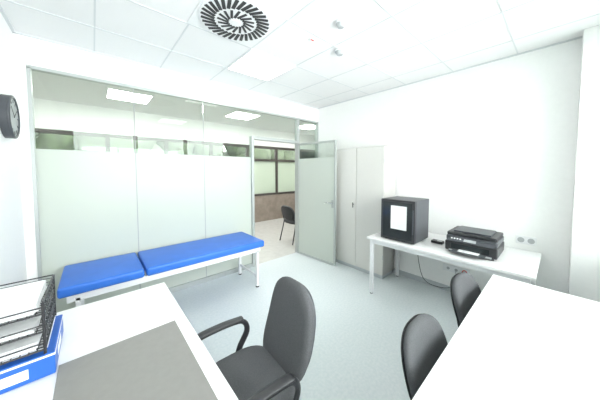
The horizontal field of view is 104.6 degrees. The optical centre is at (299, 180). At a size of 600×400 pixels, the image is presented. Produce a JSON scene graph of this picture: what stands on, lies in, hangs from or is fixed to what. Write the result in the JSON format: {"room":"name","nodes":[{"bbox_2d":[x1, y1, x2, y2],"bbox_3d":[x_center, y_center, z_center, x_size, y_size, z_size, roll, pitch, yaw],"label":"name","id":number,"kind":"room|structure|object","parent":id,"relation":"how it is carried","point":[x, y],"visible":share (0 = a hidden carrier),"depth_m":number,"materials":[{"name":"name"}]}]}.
{"room":"examination room","nodes":[
{"label":"examination room","id":0,"kind":"room"},
{"bbox_2d":[0,12,26,288],"bbox_3d":[-1.288,0.151,0.589,0.150,2.840,4.180,-2,4,-42],"label":"wall","id":1,"kind":"structure","parent":0,"point":[12,238],"depth_m":1.87,"materials":[{"name":"paint"}]},
{"bbox_2d":[0,94,19,138],"bbox_3d":[-2.261,-0.499,1.808,0.056,0.334,0.334,-2,4,-42],"label":"wall clock","id":2,"kind":"object","parent":1,"relation":"attached to","point":[9,110],"visible":1,"depth_m":1.74,"materials":[{"name":"grey plastic"}]},
{"bbox_2d":[13,33,317,283],"bbox_3d":[-1.127,0.010,3.487,3.950,2.840,0.060,-2,4,-42],"label":"wall","id":3,"kind":"structure","parent":0,"point":[27,50],"depth_m":2.42,"materials":[{"name":"paint"}]},
{"bbox_2d":[26,64,317,311],"bbox_3d":[-1.095,0.144,3.509,3.879,2.568,0.080,-2,4,-42],"label":"glass wall","id":4,"kind":"structure","parent":3,"relation":"attached to","point":[89,205],"depth_m":2.76,"materials":[{"name":"white glass"}]},
{"bbox_2d":[297,140,336,265],"bbox_3d":[0.276,0.355,4.100,0.860,2.070,0.134,3,4,44],"label":"door","id":5,"kind":"structure","parent":4,"relation":"in","point":[316,177],"depth_m":4.07,"materials":[{"name":"metal"}]},
{"bbox_2d":[32,71,314,135],"bbox_3d":[-2.100,-1.539,4.542,11.000,0.150,2.920,-2,4,-42],"label":"ceiling","id":6,"kind":"structure","parent":0,"point":[46,86],"depth_m":4.35,"materials":[{"name":"white paint"}]},
{"bbox_2d":[106,88,153,103],"bbox_3d":[-2.886,-1.424,3.926,0.600,0.016,0.600,-2,4,-42],"label":"ceiling light panel","id":7,"kind":"object","parent":6,"relation":"in","point":[111,93],"depth_m":3.88,"materials":[{"name":"white plastic"}]},
{"bbox_2d":[225,111,260,119],"bbox_3d":[-1.318,-1.493,5.322,0.600,0.016,0.600,-2,4,-42],"label":"ceiling light panel","id":8,"kind":"object","parent":6,"relation":"in","point":[237,114],"depth_m":5.25,"materials":[{"name":"white plastic"}]},
{"bbox_2d":[300,124,313,129],"bbox_3d":[0.250,-1.561,6.717,0.600,0.016,0.600,-2,4,-42],"label":"ceiling light panel","id":9,"kind":"object","parent":6,"relation":"in","point":[308,126],"depth_m":6.58,"materials":[{"name":"white plastic"}]},
{"bbox_2d":[33,98,314,221],"bbox_3d":[-2.988,-0.094,5.610,11.000,2.840,0.150,-2,4,-42],"label":"wall","id":10,"kind":"structure","parent":0,"point":[48,114],"depth_m":5.27,"materials":[{"name":"paint"}]},
{"bbox_2d":[35,128,314,195],"bbox_3d":[-2.965,-0.233,5.577,11.000,1.520,0.120,-2,4,-42],"label":"window","id":11,"kind":"structure","parent":10,"relation":"in","point":[274,176],"depth_m":7.18,"materials":[{"name":"clear glass"}]},
{"bbox_2d":[0,0,599,107],"bbox_3d":[0.243,-1.408,1.878,4.250,0.150,4.180,-2,4,-42],"label":"ceiling","id":12,"kind":"structure","parent":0,"point":[427,20],"depth_m":2.15,"materials":[{"name":"tile"}]},
{"bbox_2d":[187,0,286,46],"bbox_3d":[-0.530,-1.321,1.923,0.596,0.028,0.596,-2,4,-42],"label":"ceiling vent","id":13,"kind":"object","parent":12,"relation":"in","point":[244,22],"visible":1,"depth_m":1.89,"materials":[{"name":"white metal"}]},
{"bbox_2d":[226,49,295,80],"bbox_3d":[-0.473,-1.369,2.797,0.600,0.016,0.600,-2,4,-42],"label":"ceiling light panel","id":14,"kind":"object","parent":12,"relation":"in","point":[254,63],"depth_m":2.75,"materials":[{"name":"white plastic"}]},
{"bbox_2d":[0,0,599,108],"bbox_3d":[0.197,-1.330,1.934,3.950,0.012,3.920,-2,4,-42],"label":"grid","id":15,"kind":"object","parent":12,"relation":"attached to","point":[4,15],"visible":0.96,"depth_m":2.30,"materials":[{"name":"white metal"}]},
{"bbox_2d":[334,48,344,55],"bbox_3d":[0.411,-1.329,2.407,0.110,0.050,0.110,-2,4,-42],"label":"smoke detector","id":16,"kind":"object","parent":12,"relation":"attached to","point":[338,51],"visible":1,"depth_m":2.38,"materials":[{"name":"white plastic"}]},
{"bbox_2d":[335,19,345,28],"bbox_3d":[0.342,-1.306,1.944,0.090,0.050,0.090,-2,4,-42],"label":"smoke detector","id":17,"kind":"object","parent":12,"relation":"attached to","point":[340,23],"visible":1,"depth_m":1.92,"materials":[{"name":"white plastic"}]},
{"bbox_2d":[171,218,457,399],"bbox_3d":[-0.710,1.509,3.129,11.000,0.120,7.100,-2,4,-42],"label":"floor","id":18,"kind":"structure","parent":0,"point":[356,354],"depth_m":2.60,"materials":[{"name":"plastic"}]},
{"bbox_2d":[0,282,237,399],"bbox_3d":[-0.812,1.188,0.896,0.860,0.740,1.650,-2,4,-42],"label":"office desk","id":19,"kind":"object","parent":18,"relation":"on","point":[91,327],"visible":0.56,"depth_m":1.26,"materials":[{"name":"white laminate"}]},
{"bbox_2d":[0,274,62,394],"bbox_3d":[-1.254,0.652,1.005,0.292,0.318,0.346,-2,4,-42],"label":"trays","id":20,"kind":"object","parent":19,"relation":"on","point":[30,336],"visible":1,"depth_m":0.95,"materials":[{"name":"black metal wire mesh"},{"name":"paper"}]},
{"bbox_2d":[53,320,217,399],"bbox_3d":[-0.668,0.813,0.926,0.460,0.004,0.650,-2,4,-42],"label":"desk mat","id":21,"kind":"object","parent":19,"relation":"on","point":[158,363],"visible":1,"depth_m":0.98,"materials":[{"name":"grey plastic"}]},
{"bbox_2d":[57,232,263,306],"bbox_3d":[-1.424,1.147,2.755,1.960,0.640,0.640,-2,4,-42],"label":"couch","id":22,"kind":"object","parent":18,"relation":"on","point":[78,282],"visible":0.8,"depth_m":2.42,"materials":[{"name":"blue leather"}]},
{"bbox_2d":[197,276,315,399],"bbox_3d":[-0.264,1.069,1.232,0.659,0.945,0.603,-2,4,-39],"label":"office chair","id":23,"kind":"object","parent":18,"relation":"on","point":[274,370],"visible":0.87,"depth_m":1.28,"materials":[{"name":"black leather"}]},
{"bbox_2d":[280,205,294,244],"bbox_3d":[-0.123,0.937,5.233,0.555,0.823,0.471,-2,4,-42],"label":"chair","id":24,"kind":"object","parent":18,"relation":"on","point":[288,213],"visible":0.59,"depth_m":5.03,"materials":[{"name":"plastic"}]},
{"bbox_2d":[336,146,396,278],"bbox_3d":[1.008,0.446,3.771,0.382,1.940,0.936,-2,4,-42],"label":"storage cabinet","id":25,"kind":"object","parent":18,"relation":"on","point":[365,175],"visible":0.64,"depth_m":3.56,"materials":[{"name":"metal"}]},
{"bbox_2d":[401,313,447,399],"bbox_3d":[0.768,1.142,1.044,0.471,0.823,0.555,-2,4,-42],"label":"chair","id":26,"kind":"object","parent":18,"relation":"on","point":[423,339],"visible":0.65,"depth_m":1.14,"materials":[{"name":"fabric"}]},
{"bbox_2d":[367,232,540,293],"bbox_3d":[1.672,1.099,2.705,0.820,0.740,1.530,-2,4,-42],"label":"side table","id":27,"kind":"object","parent":18,"relation":"on","point":[520,265],"visible":0.62,"depth_m":2.33,"materials":[{"name":"white laminate"}]},
{"bbox_2d":[381,196,428,243],"bbox_3d":[1.305,0.469,2.897,0.432,0.500,0.410,-2,4,-42],"label":"mini fridge","id":28,"kind":"object","parent":27,"relation":"on","point":[403,219],"visible":1,"depth_m":2.75,"materials":[{"name":"grey plastic"}]},
{"bbox_2d":[431,239,443,244],"bbox_3d":[1.614,0.710,2.721,0.080,0.034,0.120,-2,4,-42],"label":"box","id":29,"kind":"object","parent":27,"relation":"on","point":[436,241],"visible":1,"depth_m":2.70,"materials":[{"name":"black plastic"}]},
{"bbox_2d":[445,226,503,260],"bbox_3d":[1.794,0.630,2.402,0.490,0.225,0.430,-2,4,-42],"label":"printer","id":30,"kind":"object","parent":27,"relation":"on","point":[471,241],"visible":1,"depth_m":2.30,"materials":[{"name":"black plastic"}]},
{"bbox_2d":[450,272,480,327],"bbox_3d":[1.337,1.117,1.550,0.471,0.823,0.555,-2,4,-38],"label":"chair","id":31,"kind":"object","parent":18,"relation":"on","point":[465,290],"visible":0.3,"depth_m":1.65,"materials":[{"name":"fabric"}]},
{"bbox_2d":[412,275,599,399],"bbox_3d":[1.227,1.179,1.072,1.680,0.740,0.800,-2,4,-42],"label":"office desk","id":32,"kind":"object","parent":18,"relation":"on","point":[518,340],"visible":1,"depth_m":1.10,"materials":[{"name":"white laminate"}]},
{"bbox_2d":[318,38,581,293],"bbox_3d":[1.774,0.018,3.313,0.150,2.840,4.180,-2,4,-42],"label":"wall","id":33,"kind":"structure","parent":0,"point":[490,146],"depth_m":2.71,"materials":[{"name":"paint"}]},
{"bbox_2d":[392,268,449,291],"bbox_3d":[1.497,1.392,3.569,0.012,0.070,3.410,-2,4,-42],"label":"baseboard","id":34,"kind":"structure","parent":33,"relation":"attached to","point":[403,273],"depth_m":3.29,"materials":[{"name":"grey plastic"}]},
{"bbox_2d":[443,263,469,273],"bbox_3d":[2.005,1.143,2.984,0.015,0.085,0.300,-2,4,-42],"label":"strip","id":35,"kind":"object","parent":33,"relation":"attached to","point":[446,267],"visible":0.88,"depth_m":3.00,"materials":[{"name":"white plastic"}]},
{"bbox_2d":[418,258,461,287],"bbox_3d":[1.954,1.085,2.966,0.076,0.658,0.876,-3,4,-44],"label":"power cable","id":36,"kind":"object","parent":35,"relation":"attached to","point":[418,258],"visible":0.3,"depth_m":3.16,"materials":[{"name":"black plastic"}]},
{"bbox_2d":[516,235,536,245],"bbox_3d":[2.424,0.637,2.488,0.014,0.085,0.160,-2,4,-42],"label":"wall socket","id":37,"kind":"object","parent":33,"relation":"attached to","point":[519,239],"visible":1,"depth_m":2.48,"materials":[{"name":"white plastic"}]},
{"bbox_2d":[568,25,599,301],"bbox_3d":[2.742,0.083,1.987,0.170,2.840,0.510,-2,4,-42],"label":"wall column","id":38,"kind":"structure","parent":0,"point":[584,264],"depth_m":2.06,"materials":[{"name":"paint"}]},
{"label":"outside","id":39,"kind":"structure","parent":0,"visible":0},
{"bbox_3d":[-8.319,1.270,12.420,44.000,0.250,14.500,-2,4,-42],"label":"ground","id":40,"kind":"structure","parent":39,"visible":0},
{"bbox_2d":[35,133,294,159],"bbox_3d":[-5.325,-0.831,10.670,31.599,5.679,5.163,-2,4,-42],"label":"hedge","id":41,"kind":"object","parent":40,"relation":"on","point":[43,141],"visible":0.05,"depth_m":8.35,"materials":[{"name":"green plant"}]}
]}

